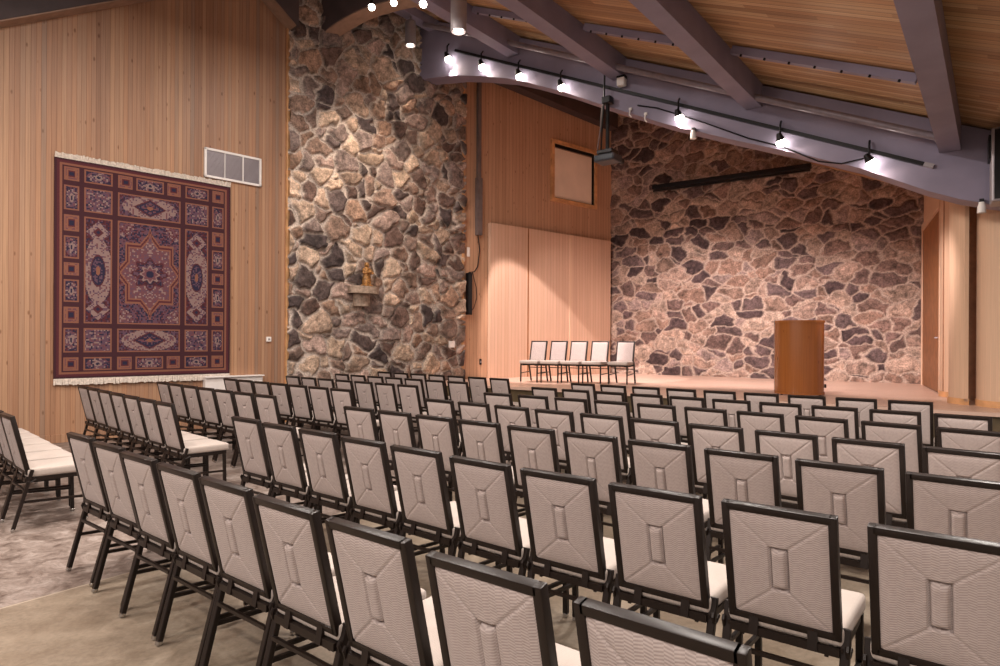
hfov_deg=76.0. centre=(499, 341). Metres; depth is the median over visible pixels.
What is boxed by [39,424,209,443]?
baseboard
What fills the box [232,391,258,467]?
banquet chair
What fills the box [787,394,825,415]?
banquet chair
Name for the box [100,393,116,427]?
cushion
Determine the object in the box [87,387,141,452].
banquet chair
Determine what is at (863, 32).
ceiling
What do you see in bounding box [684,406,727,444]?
banquet chair
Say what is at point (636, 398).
banquet chair
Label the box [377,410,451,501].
banquet chair
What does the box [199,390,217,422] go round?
cushion
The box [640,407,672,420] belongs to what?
cushion
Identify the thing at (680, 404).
cushion
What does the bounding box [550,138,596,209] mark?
window
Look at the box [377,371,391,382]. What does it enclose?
banquet chair
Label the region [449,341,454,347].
wall plate
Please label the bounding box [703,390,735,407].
banquet chair
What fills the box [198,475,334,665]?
banquet chair
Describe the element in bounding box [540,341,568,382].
banquet chair
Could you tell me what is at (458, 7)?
pendant
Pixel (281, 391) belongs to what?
cushion
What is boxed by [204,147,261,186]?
air vent
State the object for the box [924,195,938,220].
wall
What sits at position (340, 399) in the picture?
cushion
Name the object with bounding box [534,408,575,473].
banquet chair
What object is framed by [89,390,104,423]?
cushion
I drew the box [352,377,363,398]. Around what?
cushion
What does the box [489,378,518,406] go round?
banquet chair
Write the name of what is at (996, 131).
grille
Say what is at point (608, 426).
cushion
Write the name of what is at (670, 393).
cushion
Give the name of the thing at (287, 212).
trim
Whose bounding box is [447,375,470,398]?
banquet chair
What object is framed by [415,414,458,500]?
banquet chair
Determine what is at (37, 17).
trim
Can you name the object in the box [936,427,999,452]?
banquet chair
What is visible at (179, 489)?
cushion
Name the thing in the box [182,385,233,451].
banquet chair
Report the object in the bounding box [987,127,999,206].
loudspeaker
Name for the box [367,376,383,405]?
banquet chair
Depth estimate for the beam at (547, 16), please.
9.85 m
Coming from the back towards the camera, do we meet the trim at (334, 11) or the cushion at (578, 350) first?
the cushion at (578, 350)
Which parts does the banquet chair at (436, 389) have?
frame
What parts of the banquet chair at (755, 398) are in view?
frame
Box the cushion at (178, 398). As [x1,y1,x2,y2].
[170,386,186,416]
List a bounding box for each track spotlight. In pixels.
[368,0,374,10]
[390,0,396,5]
[420,0,426,7]
[444,43,451,62]
[478,51,485,70]
[515,60,522,79]
[557,70,565,91]
[675,98,683,121]
[776,121,786,146]
[864,140,876,167]
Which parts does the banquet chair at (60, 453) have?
leg, rail, leg, frame, seat frame, seat, leg, leg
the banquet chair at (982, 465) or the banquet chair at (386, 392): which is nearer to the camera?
the banquet chair at (982, 465)
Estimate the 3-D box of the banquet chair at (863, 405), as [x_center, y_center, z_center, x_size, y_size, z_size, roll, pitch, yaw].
[4.078,1.083,7.250,0.458,0.910,0.555,0,0,38]
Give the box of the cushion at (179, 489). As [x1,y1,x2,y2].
[161,471,211,563]
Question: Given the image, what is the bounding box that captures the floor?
[0,416,898,665]
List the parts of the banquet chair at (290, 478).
leg, frame, seat frame, leg, seat, leg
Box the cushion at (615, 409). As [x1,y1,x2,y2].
[597,403,628,444]
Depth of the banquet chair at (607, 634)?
1.41 m
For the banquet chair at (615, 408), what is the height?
0.910 m
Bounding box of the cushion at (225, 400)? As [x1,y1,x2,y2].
[216,392,233,425]
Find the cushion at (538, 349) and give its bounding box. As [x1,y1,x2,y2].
[530,342,545,359]
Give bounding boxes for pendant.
[405,15,415,47]
[451,0,466,35]
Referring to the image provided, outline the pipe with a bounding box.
[422,22,935,141]
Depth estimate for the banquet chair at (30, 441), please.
6.45 m
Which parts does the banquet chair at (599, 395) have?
frame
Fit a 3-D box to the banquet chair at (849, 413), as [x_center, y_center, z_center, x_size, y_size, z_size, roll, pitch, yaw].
[3.357,1.079,6.307,0.458,0.910,0.555,0,0,41]
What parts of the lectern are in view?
post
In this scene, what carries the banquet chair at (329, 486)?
on the floor
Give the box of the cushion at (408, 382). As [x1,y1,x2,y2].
[406,380,423,406]
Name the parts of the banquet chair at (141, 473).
leg, frame, rail, seat frame, seat, leg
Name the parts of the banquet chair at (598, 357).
leg, seat, frame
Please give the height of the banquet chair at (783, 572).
0.910 m
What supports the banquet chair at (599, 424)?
on the floor
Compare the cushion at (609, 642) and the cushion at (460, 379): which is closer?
the cushion at (609, 642)
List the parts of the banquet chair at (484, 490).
leg, frame, seat frame, seat, leg, leg, leg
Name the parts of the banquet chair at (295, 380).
frame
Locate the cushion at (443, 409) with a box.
[427,402,451,417]
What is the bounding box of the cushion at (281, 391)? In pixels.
[271,385,289,414]
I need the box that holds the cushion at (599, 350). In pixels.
[591,342,607,360]
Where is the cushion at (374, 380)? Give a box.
[369,378,381,401]
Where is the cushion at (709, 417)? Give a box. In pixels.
[687,410,723,425]
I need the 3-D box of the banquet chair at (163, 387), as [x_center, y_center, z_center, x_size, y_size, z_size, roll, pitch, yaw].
[-4.636,1.037,9.325,0.458,0.910,0.555,0,0,42]
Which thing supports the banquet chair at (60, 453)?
on the floor
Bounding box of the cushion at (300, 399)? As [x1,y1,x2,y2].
[290,387,309,417]
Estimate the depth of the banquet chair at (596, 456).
4.21 m
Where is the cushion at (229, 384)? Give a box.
[225,380,236,391]
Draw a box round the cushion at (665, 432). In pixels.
[634,422,675,443]
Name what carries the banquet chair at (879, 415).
on the floor
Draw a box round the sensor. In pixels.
[616,74,626,87]
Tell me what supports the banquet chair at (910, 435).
on the floor
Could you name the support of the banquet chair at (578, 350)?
on the stage at (883, 392)
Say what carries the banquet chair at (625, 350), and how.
on the stage at (883, 392)
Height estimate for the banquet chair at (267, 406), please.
0.910 m
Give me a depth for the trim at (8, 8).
8.86 m
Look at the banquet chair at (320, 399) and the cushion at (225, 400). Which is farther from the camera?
the banquet chair at (320, 399)
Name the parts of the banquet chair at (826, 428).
frame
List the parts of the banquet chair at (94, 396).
frame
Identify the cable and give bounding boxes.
[469,235,479,309]
[637,105,863,164]
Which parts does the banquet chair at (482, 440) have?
frame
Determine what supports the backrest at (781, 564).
on the banquet chair at (783, 572)
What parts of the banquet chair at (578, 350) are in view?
seat, seat frame, frame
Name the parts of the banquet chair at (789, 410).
frame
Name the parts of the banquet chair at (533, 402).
frame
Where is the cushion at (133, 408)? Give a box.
[125,398,144,437]
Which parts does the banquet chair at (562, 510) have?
leg, rail, frame, seat frame, seat, leg, leg, leg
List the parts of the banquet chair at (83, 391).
frame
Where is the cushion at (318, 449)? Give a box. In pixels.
[302,433,342,498]
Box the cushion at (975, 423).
[938,417,987,430]
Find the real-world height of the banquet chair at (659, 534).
0.910 m
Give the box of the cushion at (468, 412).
[460,405,487,421]
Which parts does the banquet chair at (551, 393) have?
frame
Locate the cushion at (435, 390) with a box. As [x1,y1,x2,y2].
[427,382,444,399]
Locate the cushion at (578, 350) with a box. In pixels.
[570,342,586,360]
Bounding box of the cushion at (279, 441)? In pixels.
[265,427,301,487]
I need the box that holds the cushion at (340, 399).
[332,391,350,423]
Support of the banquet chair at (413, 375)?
on the floor
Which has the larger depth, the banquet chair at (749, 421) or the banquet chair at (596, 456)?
the banquet chair at (749, 421)
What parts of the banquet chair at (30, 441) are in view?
seat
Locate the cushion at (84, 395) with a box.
[79,388,93,419]
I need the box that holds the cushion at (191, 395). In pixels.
[184,388,201,419]
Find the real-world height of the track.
3.737 m
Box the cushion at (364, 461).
[345,442,390,512]
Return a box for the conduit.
[475,82,482,235]
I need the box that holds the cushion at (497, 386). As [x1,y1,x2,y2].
[491,380,508,393]
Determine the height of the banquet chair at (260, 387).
0.910 m
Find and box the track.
[454,49,934,168]
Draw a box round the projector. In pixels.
[594,75,623,165]
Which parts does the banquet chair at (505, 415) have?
frame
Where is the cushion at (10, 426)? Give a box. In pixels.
[2,417,23,469]
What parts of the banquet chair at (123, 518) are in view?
leg, frame, rail, seat frame, seat, leg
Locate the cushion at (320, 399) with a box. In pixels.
[310,389,330,420]
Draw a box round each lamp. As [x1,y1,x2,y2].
[690,127,696,139]
[977,198,985,213]
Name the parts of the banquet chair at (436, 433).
frame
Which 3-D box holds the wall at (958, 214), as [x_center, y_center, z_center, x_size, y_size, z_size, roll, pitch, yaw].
[6.876,-0.793,9.660,0.177,3.450,0.641,0,0,21]
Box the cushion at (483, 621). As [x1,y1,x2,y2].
[435,567,541,665]
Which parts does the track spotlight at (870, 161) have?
stem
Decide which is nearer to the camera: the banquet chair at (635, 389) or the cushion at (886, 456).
the cushion at (886, 456)
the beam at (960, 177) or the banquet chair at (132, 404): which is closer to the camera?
the banquet chair at (132, 404)
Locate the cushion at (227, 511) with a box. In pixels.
[204,485,263,589]
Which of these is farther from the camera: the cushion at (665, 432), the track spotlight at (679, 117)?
the track spotlight at (679, 117)
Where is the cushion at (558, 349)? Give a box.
[550,342,565,359]
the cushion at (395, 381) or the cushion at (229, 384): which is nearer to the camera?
the cushion at (229, 384)
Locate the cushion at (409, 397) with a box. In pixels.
[399,387,419,416]
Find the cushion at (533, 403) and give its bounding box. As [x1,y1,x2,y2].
[520,398,545,427]
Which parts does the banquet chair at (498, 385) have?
frame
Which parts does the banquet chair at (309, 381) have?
frame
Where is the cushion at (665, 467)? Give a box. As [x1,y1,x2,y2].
[632,445,688,492]
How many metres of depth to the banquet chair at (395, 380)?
10.59 m
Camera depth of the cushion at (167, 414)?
6.17 m
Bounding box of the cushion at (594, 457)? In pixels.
[567,437,615,501]
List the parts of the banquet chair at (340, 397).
frame, seat frame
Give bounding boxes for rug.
[53,151,230,384]
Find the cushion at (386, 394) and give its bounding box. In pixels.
[376,385,395,410]
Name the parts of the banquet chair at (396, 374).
frame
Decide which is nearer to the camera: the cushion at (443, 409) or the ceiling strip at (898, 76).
the cushion at (443, 409)
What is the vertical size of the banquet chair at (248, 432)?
0.910 m
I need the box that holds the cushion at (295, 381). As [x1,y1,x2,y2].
[287,378,298,384]
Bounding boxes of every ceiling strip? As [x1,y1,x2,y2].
[472,6,527,22]
[583,23,677,46]
[730,45,916,84]
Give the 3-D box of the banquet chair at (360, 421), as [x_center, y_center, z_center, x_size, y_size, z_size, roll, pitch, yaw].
[-1.126,1.055,6.017,0.458,0.910,0.555,0,0,39]
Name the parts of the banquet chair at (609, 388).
frame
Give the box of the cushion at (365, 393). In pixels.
[356,383,374,410]
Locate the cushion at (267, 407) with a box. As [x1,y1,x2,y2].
[256,397,277,423]
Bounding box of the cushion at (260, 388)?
[255,383,268,394]
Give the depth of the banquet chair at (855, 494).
3.23 m
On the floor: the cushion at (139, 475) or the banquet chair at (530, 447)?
the banquet chair at (530, 447)
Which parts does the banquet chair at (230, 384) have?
frame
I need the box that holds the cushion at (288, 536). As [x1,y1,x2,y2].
[259,505,329,625]
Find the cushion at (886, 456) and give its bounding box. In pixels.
[837,443,900,513]
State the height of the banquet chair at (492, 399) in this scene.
0.910 m
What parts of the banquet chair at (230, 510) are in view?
leg, frame, rail, seat frame, leg, seat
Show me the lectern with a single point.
(798, 344)
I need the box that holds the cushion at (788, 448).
[759,435,812,496]
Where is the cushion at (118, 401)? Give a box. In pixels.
[112,395,130,432]
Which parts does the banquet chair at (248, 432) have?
frame, seat frame, leg, seat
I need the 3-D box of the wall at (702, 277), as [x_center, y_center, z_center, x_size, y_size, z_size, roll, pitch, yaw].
[6.355,-3.271,16.335,7.750,8.400,0.370,0,0,35]
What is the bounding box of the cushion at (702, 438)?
[692,428,739,482]
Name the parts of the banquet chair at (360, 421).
frame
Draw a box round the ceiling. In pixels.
[416,0,999,182]
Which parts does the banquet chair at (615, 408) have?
frame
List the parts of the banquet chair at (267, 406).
frame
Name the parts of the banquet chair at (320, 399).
frame, seat frame, leg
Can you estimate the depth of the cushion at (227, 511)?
2.74 m
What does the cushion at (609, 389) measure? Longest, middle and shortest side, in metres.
0.429 x 0.348 x 0.048 m
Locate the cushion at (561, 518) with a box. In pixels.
[526,476,597,571]
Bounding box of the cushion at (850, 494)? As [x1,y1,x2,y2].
[801,466,878,552]
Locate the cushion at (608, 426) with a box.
[583,417,623,468]
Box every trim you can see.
[0,0,111,19]
[0,0,153,27]
[262,0,295,29]
[276,0,298,31]
[285,28,290,421]
[321,0,387,30]
[325,0,419,36]
[394,7,438,31]
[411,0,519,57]
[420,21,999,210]
[461,87,464,368]
[494,83,617,130]
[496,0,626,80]
[942,201,944,390]
[968,206,976,400]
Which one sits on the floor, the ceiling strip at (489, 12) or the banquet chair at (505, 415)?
the banquet chair at (505, 415)
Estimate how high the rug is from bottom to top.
3.418 m
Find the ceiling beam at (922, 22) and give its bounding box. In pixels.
[893,0,960,152]
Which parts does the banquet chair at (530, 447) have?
seat frame, frame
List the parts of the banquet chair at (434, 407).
frame, leg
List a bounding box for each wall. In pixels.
[0,0,285,435]
[287,0,467,421]
[464,82,611,378]
[487,223,610,377]
[610,115,923,383]
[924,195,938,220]
[947,202,968,404]
[975,209,999,407]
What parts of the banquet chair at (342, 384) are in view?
frame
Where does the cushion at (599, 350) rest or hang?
on the banquet chair at (598, 357)
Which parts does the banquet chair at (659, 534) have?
leg, leg, frame, seat frame, seat, leg, leg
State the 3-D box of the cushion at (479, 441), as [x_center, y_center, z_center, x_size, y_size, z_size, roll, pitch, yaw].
[-0.127,0.843,4.892,0.348,0.429,0.048,0,13,39]
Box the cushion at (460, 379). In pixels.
[449,377,462,381]
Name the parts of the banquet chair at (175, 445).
frame, rail, leg, seat frame, seat, leg, leg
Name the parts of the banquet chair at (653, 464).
frame, seat, leg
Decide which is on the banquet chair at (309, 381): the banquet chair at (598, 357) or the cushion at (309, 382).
the cushion at (309, 382)
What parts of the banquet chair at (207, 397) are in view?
frame, seat frame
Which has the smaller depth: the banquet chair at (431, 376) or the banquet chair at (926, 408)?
the banquet chair at (926, 408)
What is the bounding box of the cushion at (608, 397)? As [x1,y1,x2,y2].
[597,394,621,401]
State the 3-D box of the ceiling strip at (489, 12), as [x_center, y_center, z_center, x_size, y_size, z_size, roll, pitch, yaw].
[0.276,-5.498,10.838,1.919,0.904,0.111,0,0,38]
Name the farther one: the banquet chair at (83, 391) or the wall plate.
the wall plate
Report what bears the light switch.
attached to the wall at (517, 130)
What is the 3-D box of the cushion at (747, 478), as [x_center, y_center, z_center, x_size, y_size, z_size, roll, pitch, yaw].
[1.366,0.851,3.596,0.348,0.429,0.048,0,13,40]
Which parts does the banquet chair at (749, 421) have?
frame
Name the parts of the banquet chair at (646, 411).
frame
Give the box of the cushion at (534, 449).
[511,430,553,484]
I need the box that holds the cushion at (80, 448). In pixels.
[70,438,104,506]
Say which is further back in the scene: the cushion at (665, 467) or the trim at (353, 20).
the trim at (353, 20)
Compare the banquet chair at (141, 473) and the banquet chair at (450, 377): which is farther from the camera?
the banquet chair at (450, 377)
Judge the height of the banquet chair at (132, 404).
0.910 m
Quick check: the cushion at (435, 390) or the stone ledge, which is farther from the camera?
the stone ledge
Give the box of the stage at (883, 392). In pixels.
[446,373,999,437]
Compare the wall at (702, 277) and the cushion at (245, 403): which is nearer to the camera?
the cushion at (245, 403)
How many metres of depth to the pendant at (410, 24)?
13.11 m
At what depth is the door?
12.54 m
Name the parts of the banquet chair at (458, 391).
frame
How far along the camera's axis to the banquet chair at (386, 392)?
9.16 m
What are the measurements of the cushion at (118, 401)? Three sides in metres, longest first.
0.429 x 0.348 x 0.048 m
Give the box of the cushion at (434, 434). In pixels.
[419,419,453,470]
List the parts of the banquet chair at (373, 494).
leg, frame, seat frame, seat, leg, leg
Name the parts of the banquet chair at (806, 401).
frame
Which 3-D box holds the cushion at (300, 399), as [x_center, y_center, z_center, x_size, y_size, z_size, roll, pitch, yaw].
[-2.718,0.830,8.737,0.348,0.429,0.048,0,13,39]
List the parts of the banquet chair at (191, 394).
frame, seat frame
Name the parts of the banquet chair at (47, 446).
seat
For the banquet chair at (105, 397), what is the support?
on the floor
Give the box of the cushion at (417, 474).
[395,451,446,528]
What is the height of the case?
0.190 m
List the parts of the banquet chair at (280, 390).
frame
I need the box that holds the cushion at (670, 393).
[668,391,693,402]
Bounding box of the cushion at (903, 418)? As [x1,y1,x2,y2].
[873,413,916,424]
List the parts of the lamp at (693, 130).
lamp shade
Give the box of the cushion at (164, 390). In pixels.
[158,384,170,402]
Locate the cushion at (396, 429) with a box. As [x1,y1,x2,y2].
[380,414,411,459]
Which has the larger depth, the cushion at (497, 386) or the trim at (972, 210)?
the cushion at (497, 386)
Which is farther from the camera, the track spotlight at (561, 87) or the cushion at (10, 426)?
the track spotlight at (561, 87)
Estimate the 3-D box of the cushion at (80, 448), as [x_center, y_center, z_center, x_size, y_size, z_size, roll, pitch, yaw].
[-2.625,0.830,4.097,0.348,0.429,0.048,0,13,39]
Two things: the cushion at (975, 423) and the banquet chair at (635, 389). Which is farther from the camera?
the banquet chair at (635, 389)
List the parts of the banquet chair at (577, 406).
frame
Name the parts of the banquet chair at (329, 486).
leg, frame, rail, seat frame, leg, seat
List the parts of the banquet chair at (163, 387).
frame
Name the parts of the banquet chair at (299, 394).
frame, seat frame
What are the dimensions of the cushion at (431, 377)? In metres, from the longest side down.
0.429 x 0.348 x 0.048 m
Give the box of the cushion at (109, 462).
[96,447,135,522]
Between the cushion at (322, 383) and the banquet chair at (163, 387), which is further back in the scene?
the cushion at (322, 383)
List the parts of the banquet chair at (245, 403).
leg, frame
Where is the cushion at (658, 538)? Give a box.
[615,491,700,599]
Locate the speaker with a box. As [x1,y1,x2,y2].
[466,273,471,314]
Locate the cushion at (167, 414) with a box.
[157,405,180,448]
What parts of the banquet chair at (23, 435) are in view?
seat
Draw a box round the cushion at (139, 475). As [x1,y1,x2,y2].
[124,458,167,541]
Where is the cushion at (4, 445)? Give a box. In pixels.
[0,420,11,460]
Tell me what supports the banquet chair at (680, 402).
on the floor
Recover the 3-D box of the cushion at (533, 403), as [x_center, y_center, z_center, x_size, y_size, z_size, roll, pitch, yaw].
[0.398,0.846,7.225,0.348,0.429,0.048,0,13,39]
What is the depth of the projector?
11.29 m
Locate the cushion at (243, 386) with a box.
[239,382,251,392]
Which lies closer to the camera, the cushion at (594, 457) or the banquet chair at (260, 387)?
the cushion at (594, 457)
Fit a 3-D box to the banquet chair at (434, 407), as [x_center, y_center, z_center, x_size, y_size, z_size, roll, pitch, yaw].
[-0.470,1.059,6.840,0.458,0.910,0.555,0,0,40]
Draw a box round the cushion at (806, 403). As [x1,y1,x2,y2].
[790,398,822,415]
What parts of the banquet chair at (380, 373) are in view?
frame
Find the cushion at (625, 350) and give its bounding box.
[617,342,633,361]
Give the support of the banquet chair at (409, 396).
on the floor
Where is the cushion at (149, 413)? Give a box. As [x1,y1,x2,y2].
[140,401,161,442]
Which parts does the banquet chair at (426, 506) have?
leg, frame, rail, seat frame, seat, leg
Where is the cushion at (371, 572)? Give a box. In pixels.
[333,529,419,665]
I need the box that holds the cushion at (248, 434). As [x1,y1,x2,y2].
[234,421,266,475]
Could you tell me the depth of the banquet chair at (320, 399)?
8.38 m
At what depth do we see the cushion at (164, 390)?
9.12 m
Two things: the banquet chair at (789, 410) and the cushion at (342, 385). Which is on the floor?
the banquet chair at (789, 410)
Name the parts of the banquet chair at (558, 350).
leg, seat, leg, frame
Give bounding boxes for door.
[921,200,939,391]
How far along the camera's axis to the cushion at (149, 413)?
6.53 m
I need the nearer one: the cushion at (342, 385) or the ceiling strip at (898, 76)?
the ceiling strip at (898, 76)
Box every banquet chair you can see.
[0,410,71,516]
[0,412,87,532]
[0,433,39,465]
[0,438,49,486]
[0,443,61,496]
[18,428,29,432]
[66,432,150,585]
[77,385,129,447]
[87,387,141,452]
[91,440,208,609]
[98,389,155,458]
[110,392,170,463]
[119,450,248,639]
[123,395,189,468]
[138,398,207,475]
[155,401,228,480]
[155,462,294,665]
[157,381,201,433]
[169,383,217,436]
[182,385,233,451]
[197,387,235,460]
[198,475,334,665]
[213,389,237,466]
[223,378,239,434]
[231,416,317,509]
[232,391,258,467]
[238,379,281,420]
[252,494,425,665]
[253,381,298,425]
[254,394,302,455]
[261,422,350,519]
[270,382,317,429]
[285,375,325,427]
[288,384,337,432]
[298,428,396,529]
[301,377,341,430]
[308,386,340,448]
[317,378,357,430]
[325,516,442,665]
[330,388,381,441]
[335,373,349,379]
[335,379,378,406]
[341,436,444,553]
[343,406,395,482]
[350,375,365,403]
[354,381,378,419]
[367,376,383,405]
[375,382,418,438]
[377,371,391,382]
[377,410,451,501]
[385,377,402,408]
[390,444,500,565]
[393,372,408,383]
[397,384,426,447]
[404,378,425,411]
[410,373,427,397]
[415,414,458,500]
[424,398,461,487]
[425,379,457,423]
[425,550,580,665]
[428,374,449,399]
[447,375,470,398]
[447,381,470,425]
[449,455,568,617]
[457,401,491,456]
[458,419,524,512]
[468,376,487,402]
[483,392,512,465]
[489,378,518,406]
[494,405,560,472]
[507,425,559,516]
[517,394,549,427]
[520,341,547,382]
[520,467,646,620]
[531,387,557,409]
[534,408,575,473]
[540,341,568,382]
[554,397,587,432]
[560,341,588,382]
[561,389,591,412]
[563,431,622,532]
[571,383,595,413]
[573,596,751,665]
[580,413,631,484]
[582,341,609,384]
[594,391,627,453]
[594,400,632,484]
[600,384,632,417]
[607,341,635,384]
[608,482,742,643]
[628,439,723,563]
[630,393,662,417]
[630,417,706,498]
[632,386,659,394]
[637,403,687,444]
[666,388,696,404]
[669,396,704,442]
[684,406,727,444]
[688,423,744,493]
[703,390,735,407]
[704,448,781,561]
[712,398,750,426]
[721,498,865,665]
[736,410,784,452]
[744,392,778,411]
[755,429,818,508]
[759,402,801,432]
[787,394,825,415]
[795,415,848,461]
[795,458,885,583]
[811,405,858,438]
[831,437,906,527]
[835,397,876,438]
[861,420,922,472]
[862,522,999,665]
[869,409,921,424]
[888,400,934,446]
[905,471,999,542]
[922,446,999,481]
[934,413,992,446]
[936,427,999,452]
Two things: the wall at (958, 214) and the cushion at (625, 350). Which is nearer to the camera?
the wall at (958, 214)
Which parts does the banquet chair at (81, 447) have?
leg, frame, rail, seat frame, seat, leg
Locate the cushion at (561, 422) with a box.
[538,413,570,459]
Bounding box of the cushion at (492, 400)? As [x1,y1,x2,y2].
[486,395,509,422]
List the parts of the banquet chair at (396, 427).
frame, leg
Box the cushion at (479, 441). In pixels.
[462,424,499,462]
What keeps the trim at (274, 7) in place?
attached to the wall at (376, 168)
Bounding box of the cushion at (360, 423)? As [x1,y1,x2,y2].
[346,410,374,439]
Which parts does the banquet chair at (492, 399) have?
frame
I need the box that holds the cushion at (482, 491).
[454,463,514,549]
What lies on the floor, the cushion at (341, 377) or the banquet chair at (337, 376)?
the banquet chair at (337, 376)
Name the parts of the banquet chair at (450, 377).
frame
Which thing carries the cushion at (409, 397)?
on the banquet chair at (409, 396)
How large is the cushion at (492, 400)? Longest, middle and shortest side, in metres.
0.429 x 0.348 x 0.048 m
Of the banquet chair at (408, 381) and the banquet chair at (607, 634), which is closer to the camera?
the banquet chair at (607, 634)
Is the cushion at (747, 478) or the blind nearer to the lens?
the cushion at (747, 478)
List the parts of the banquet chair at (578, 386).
frame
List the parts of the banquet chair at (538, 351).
leg, seat, leg, frame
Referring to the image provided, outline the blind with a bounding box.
[555,148,591,203]
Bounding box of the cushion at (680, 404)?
[672,399,701,435]
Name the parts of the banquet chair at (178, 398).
frame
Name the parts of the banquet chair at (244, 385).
frame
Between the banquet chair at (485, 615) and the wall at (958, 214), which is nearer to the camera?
the banquet chair at (485, 615)
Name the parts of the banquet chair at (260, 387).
frame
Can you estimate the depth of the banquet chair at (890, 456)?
3.96 m
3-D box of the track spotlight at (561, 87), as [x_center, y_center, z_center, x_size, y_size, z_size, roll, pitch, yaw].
[1.142,-4.841,11.860,0.147,0.416,0.158,0,0,35]
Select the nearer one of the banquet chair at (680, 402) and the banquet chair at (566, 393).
the banquet chair at (680, 402)
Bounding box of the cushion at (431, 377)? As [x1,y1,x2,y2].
[430,376,442,379]
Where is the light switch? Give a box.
[467,247,469,256]
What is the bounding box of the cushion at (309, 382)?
[302,379,314,403]
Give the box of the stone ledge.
[348,285,378,306]
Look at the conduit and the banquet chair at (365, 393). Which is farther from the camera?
the conduit
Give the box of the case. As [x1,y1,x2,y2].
[652,163,811,191]
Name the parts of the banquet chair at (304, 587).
leg, frame, rail, seat frame, leg, seat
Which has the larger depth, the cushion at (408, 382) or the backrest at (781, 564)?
the cushion at (408, 382)
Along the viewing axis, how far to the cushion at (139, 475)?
3.37 m
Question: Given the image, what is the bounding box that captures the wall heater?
[203,374,264,389]
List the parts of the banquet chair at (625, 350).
seat, seat frame, frame, leg, leg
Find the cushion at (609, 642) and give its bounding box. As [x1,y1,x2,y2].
[586,616,732,665]
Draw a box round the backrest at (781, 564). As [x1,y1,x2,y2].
[729,509,832,632]
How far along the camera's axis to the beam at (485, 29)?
11.74 m
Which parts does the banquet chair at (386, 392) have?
frame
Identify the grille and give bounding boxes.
[469,274,471,312]
[994,129,999,198]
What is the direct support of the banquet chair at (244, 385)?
on the floor
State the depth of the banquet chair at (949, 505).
2.92 m
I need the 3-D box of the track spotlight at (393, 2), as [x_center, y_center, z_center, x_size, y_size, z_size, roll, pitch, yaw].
[-1.858,-6.139,11.200,0.115,0.539,0.115,0,0,40]
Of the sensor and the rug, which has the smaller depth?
the rug
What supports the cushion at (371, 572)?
on the banquet chair at (388, 622)
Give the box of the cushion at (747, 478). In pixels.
[709,454,774,524]
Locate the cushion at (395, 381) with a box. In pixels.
[387,379,399,403]
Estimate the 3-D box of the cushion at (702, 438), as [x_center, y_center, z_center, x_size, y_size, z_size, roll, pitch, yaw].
[1.603,0.852,4.708,0.348,0.429,0.048,0,13,42]
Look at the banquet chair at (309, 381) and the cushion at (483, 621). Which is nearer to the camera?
the cushion at (483, 621)
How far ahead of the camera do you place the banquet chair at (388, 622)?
2.09 m
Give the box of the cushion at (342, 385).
[337,382,350,388]
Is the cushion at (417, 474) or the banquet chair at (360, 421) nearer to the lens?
the cushion at (417, 474)
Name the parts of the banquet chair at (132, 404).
leg, frame, seat frame, seat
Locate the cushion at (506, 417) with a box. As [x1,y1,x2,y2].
[497,409,526,451]
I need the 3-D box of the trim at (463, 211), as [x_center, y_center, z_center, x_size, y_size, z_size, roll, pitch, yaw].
[-0.883,-2.689,14.967,0.070,8.200,0.080,0,0,-40]
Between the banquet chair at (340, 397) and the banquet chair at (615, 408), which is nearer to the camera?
the banquet chair at (615, 408)
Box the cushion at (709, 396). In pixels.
[706,393,732,407]
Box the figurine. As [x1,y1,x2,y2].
[360,262,373,285]
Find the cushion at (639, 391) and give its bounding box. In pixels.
[634,389,656,394]
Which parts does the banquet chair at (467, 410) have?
frame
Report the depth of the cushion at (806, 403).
7.37 m
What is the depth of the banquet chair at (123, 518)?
3.74 m
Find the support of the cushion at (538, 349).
on the banquet chair at (538, 351)
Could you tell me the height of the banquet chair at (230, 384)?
0.910 m
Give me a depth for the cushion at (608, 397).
7.75 m
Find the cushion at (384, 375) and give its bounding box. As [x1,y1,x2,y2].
[379,373,389,382]
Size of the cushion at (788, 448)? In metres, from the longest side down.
0.429 x 0.348 x 0.048 m
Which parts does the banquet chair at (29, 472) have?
leg, frame, rail, leg, seat frame, seat, leg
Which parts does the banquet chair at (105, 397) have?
frame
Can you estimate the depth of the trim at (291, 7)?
11.60 m
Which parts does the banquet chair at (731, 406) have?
frame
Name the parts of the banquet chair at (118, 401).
frame, seat frame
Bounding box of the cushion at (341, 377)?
[336,375,346,379]
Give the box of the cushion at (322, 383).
[319,380,332,406]
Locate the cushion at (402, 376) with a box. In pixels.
[395,374,406,383]
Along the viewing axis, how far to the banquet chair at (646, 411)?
6.22 m
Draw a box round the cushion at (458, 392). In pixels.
[449,383,467,410]
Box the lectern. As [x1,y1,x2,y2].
[774,320,825,395]
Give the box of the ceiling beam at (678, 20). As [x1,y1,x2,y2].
[628,0,762,109]
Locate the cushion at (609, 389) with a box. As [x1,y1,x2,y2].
[602,387,623,392]
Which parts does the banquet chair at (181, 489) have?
leg, frame, rail, seat frame, seat, leg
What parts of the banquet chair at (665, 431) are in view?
frame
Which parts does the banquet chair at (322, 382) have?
frame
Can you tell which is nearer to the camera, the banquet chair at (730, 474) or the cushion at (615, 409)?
the banquet chair at (730, 474)
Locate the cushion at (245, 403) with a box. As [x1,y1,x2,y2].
[235,394,254,418]
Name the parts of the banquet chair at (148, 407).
frame, rail, seat frame, seat, leg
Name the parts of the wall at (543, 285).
panel, panel, panel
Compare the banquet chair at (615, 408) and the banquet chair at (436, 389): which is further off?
the banquet chair at (436, 389)
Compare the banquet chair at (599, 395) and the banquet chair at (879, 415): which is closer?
the banquet chair at (879, 415)
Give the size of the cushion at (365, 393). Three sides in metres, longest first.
0.429 x 0.348 x 0.048 m
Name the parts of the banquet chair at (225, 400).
leg, frame, leg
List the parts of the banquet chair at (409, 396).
frame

